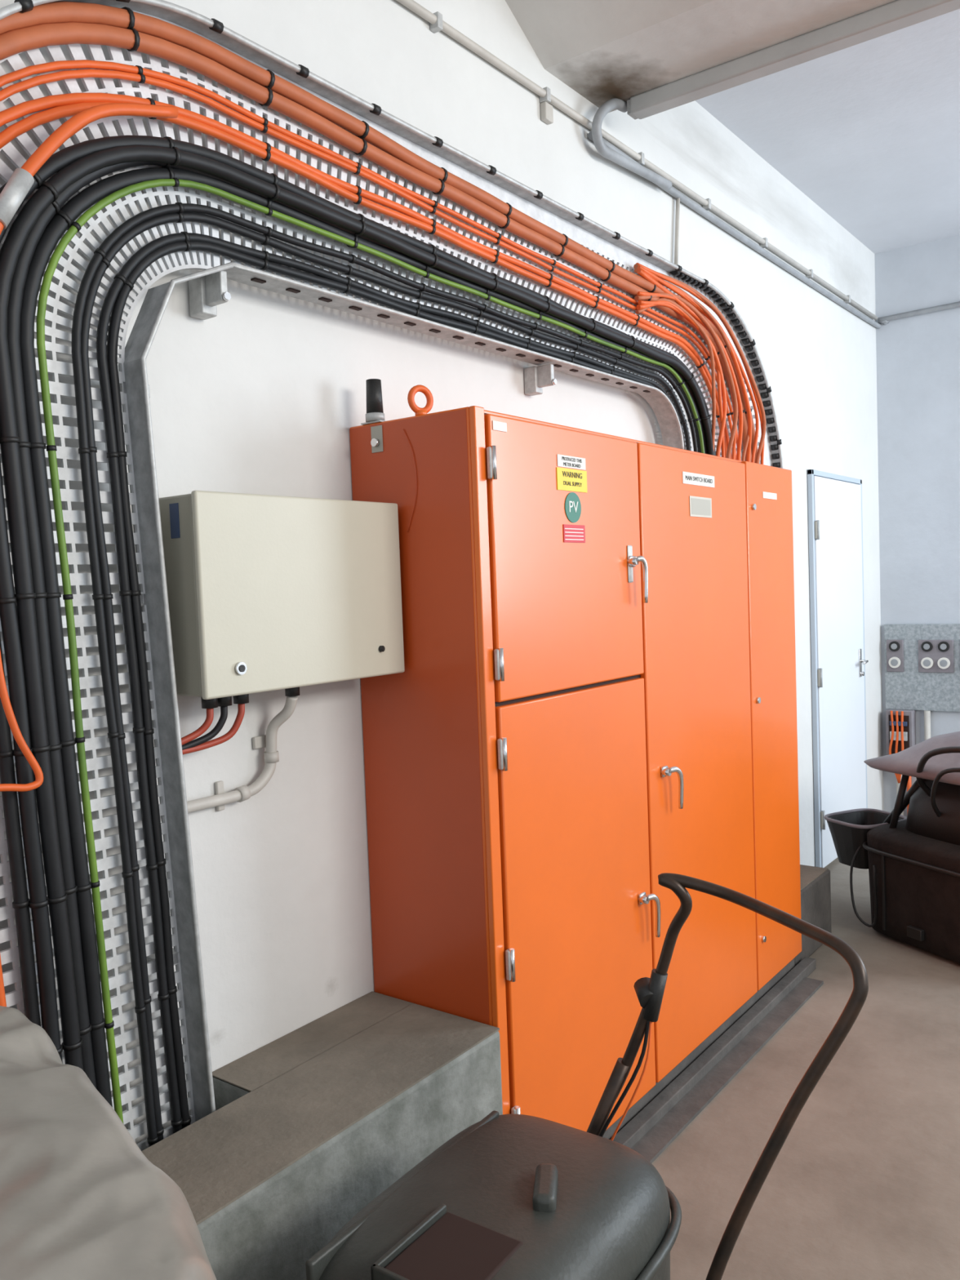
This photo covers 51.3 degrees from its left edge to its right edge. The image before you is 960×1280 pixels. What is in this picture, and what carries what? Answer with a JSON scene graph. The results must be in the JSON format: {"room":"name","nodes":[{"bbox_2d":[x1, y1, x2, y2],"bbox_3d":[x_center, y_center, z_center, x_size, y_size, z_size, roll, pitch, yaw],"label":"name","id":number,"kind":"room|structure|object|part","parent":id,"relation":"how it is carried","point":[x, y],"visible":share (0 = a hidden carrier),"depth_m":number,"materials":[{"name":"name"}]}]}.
{"room":"electrical room","nodes":[
{"label":"electrical room","id":0,"kind":"room"},
{"bbox_2d":[0,0,884,1143],"bbox_3d":[0.131,-0.444,3.525,0.150,4.000,8.840,0,4,37],"label":"wall","id":1,"kind":"structure","parent":0,"point":[264,394],"depth_m":2.76,"materials":[{"name":"paint"}]},
{"bbox_2d":[186,695,297,813],"bbox_3d":[-0.586,0.275,2.361,0.101,0.265,0.360,0,4,37],"label":"conduit","id":2,"kind":"object","parent":1,"relation":"attached to","point":[271,756],"visible":0.91,"depth_m":2.46,"materials":[{"name":"white plastic"}]},
{"bbox_2d":[159,490,404,708],"bbox_3d":[-0.464,-0.101,2.435,0.183,0.477,0.648,0,4,37],"label":"enclosure","id":3,"kind":"object","parent":1,"relation":"attached to","point":[266,593],"visible":0.97,"depth_m":2.30,"materials":[{"name":"beige metal"}]},
{"bbox_2d":[181,703,244,754],"bbox_3d":[-0.619,0.202,2.270,0.037,0.101,0.201,0,4,37],"label":"cables","id":4,"kind":"object","parent":3,"relation":"attached to","point":[188,745],"visible":0.81,"depth_m":2.27,"materials":[{"name":"brown plastic"}]},
{"bbox_2d":[0,0,783,1151],"bbox_3d":[0.246,-0.118,3.444,0.129,2.750,4.331,0,4,37],"label":"cable tray","id":5,"kind":"object","parent":1,"relation":"attached to","point":[207,287],"visible":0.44,"depth_m":2.20,"materials":[{"name":"grey metal"}]},
{"bbox_2d":[0,0,765,1146],"bbox_3d":[0.183,-0.081,3.280,0.115,2.711,4.080,0,4,37],"label":"power cables","id":6,"kind":"object","parent":5,"relation":"in","point":[37,713],"visible":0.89,"depth_m":2.09,"materials":[{"name":"plastic"}]},
{"bbox_3d":[0.067,0.177,3.179,0.085,2.203,2.576,0,4,37],"label":"rail","id":7,"kind":"part","parent":5,"relation":"part of","materials":[{"name":"grey metal"}]},
{"bbox_3d":[0.251,-0.109,3.436,0.070,2.733,4.306,0,4,37],"label":"rail","id":8,"kind":"part","parent":5,"relation":"part of","materials":[{"name":"grey metal"}]},
{"bbox_2d":[591,97,671,190],"bbox_3d":[0.615,-1.944,3.929,0.080,0.216,0.640,0,4,37],"label":"conduit","id":9,"kind":"object","parent":1,"relation":"attached to","point":[619,104],"visible":1,"depth_m":3.77,"materials":[{"name":"grey plastic"}]},
{"bbox_2d":[396,0,959,328],"bbox_3d":[1.847,-1.794,3.182,2.999,0.423,7.126,0,4,37],"label":"conduit","id":10,"kind":"object","parent":1,"relation":"attached to","point":[437,24],"visible":0.91,"depth_m":4.32,"materials":[{"name":"grey metal"}]},
{"bbox_2d":[807,469,867,867],"bbox_3d":[2.210,0.166,6.146,0.028,2.345,0.965,0,4,37],"label":"frame","id":11,"kind":"object","parent":1,"relation":"attached to","point":[811,473],"visible":0.65,"depth_m":5.77,"materials":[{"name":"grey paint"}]},
{"bbox_2d":[813,475,866,867],"bbox_3d":[2.212,0.169,6.142,0.031,2.280,0.890,0,4,37],"label":"leaf","id":12,"kind":"object","parent":1,"relation":"attached to","point":[837,504],"visible":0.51,"depth_m":6.07,"materials":[{"name":"white paint"}]},
{"bbox_2d":[814,520,868,829],"bbox_3d":[2.217,0.182,6.079,0.063,1.790,0.825,0,4,37],"label":"hardware piece","id":13,"kind":"object","parent":12,"relation":"attached to","point":[861,661],"visible":0.99,"depth_m":5.80,"materials":[{"name":"silver metal"}]},
{"bbox_2d":[651,857,959,1279],"bbox_3d":[2.808,1.617,1.684,6.650,0.120,8.840,0,4,37],"label":"floor","id":14,"kind":"structure","parent":0,"point":[864,1184],"depth_m":3.09,"materials":[{"name":"concrete"}]},
{"bbox_2d":[0,1005,217,1279],"bbox_3d":[-0.708,1.121,1.099,0.774,1.191,1.210,-5,4,-38],"label":"fabric cover","id":15,"kind":"object","parent":14,"relation":"on","point":[80,1199],"visible":1,"depth_m":1.03,"materials":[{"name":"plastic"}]},
{"bbox_2d":[141,991,502,1279],"bbox_3d":[-0.414,1.334,2.303,0.449,0.623,1.005,0,4,37],"label":"concrete plinth","id":16,"kind":"structure","parent":14,"relation":"on","point":[306,1128],"depth_m":2.19,"materials":[{"name":"concrete"}]},
{"bbox_2d":[349,378,823,1163],"bbox_3d":[0.594,0.381,3.560,0.543,2.315,2.349,0,4,37],"label":"tall cabinet","id":17,"kind":"object","parent":14,"relation":"on","point":[594,699],"depth_m":2.89,"materials":[{"name":"orange metal"}]},
{"bbox_3d":[0.643,1.486,3.624,0.537,0.099,2.333,0,4,37],"label":"cabinet plinth","id":18,"kind":"part","parent":17,"relation":"part of","materials":[{"name":"grey metal"}]},
{"bbox_2d":[305,872,868,1279],"bbox_3d":[0.166,1.082,1.763,0.870,1.140,0.940,0,4,37],"label":"lawn mower","id":19,"kind":"object","parent":14,"relation":"on","point":[508,1197],"depth_m":1.75,"materials":[{"name":"plastic"}]},
{"bbox_3d":[0.406,0.984,1.960,0.331,0.985,0.698,-4,4,-29],"label":"handle","id":20,"kind":"part","parent":19,"relation":"part of","materials":[{"name":"black plastic"}]},
{"bbox_2d":[794,864,831,966],"bbox_3d":[1.382,1.281,4.738,0.399,0.334,0.510,0,4,37],"label":"plinth block","id":21,"kind":"object","parent":14,"relation":"on","point":[815,882],"visible":0.16,"depth_m":4.66,"materials":[{"name":"concrete"}]},
{"bbox_2d":[823,731,959,963],"bbox_3d":[2.289,0.901,4.767,0.806,1.020,1.147,-4,3,-25],"label":"cart","id":22,"kind":"object","parent":14,"relation":"on","point":[913,861],"depth_m":4.63,"materials":[{"name":"brown plastic"}]},
{"bbox_2d":[695,8,959,253],"bbox_3d":[2.656,-2.394,1.469,6.650,0.120,8.840,0,4,37],"label":"ceiling","id":23,"kind":"structure","parent":0,"point":[868,131],"depth_m":4.85,"materials":[{"name":"paint"}]},
{"bbox_2d":[505,0,897,112],"bbox_3d":[2.952,-2.189,1.740,6.500,0.340,1.600,0,4,37],"label":"ceiling beam","id":24,"kind":"structure","parent":23,"relation":"attached to","point":[604,51],"depth_m":3.35,"materials":[{"name":"white paint"}]},
{"bbox_2d":[626,0,959,119],"bbox_3d":[1.806,-2.006,2.866,3.085,0.060,0.080,0,4,37],"label":"batten","id":25,"kind":"object","parent":23,"relation":"attached to","point":[898,15],"visible":1,"depth_m":3.40,"materials":[{"name":"white metal"}]},
{"bbox_2d":[874,235,959,817],"bbox_3d":[5.393,-0.723,4.996,6.500,4.000,0.150,0,4,37],"label":"wall","id":26,"kind":"structure","parent":0,"point":[917,357],"depth_m":6.70,"materials":[{"name":"paint"}]},
{"bbox_2d":[884,623,959,815],"bbox_3d":[3.081,0.577,6.660,0.750,1.365,0.131,0,4,37],"label":"panel","id":27,"kind":"object","parent":26,"relation":"attached to","point":[922,660],"visible":0.88,"depth_m":6.76,"materials":[{"name":"metal"}]}
]}

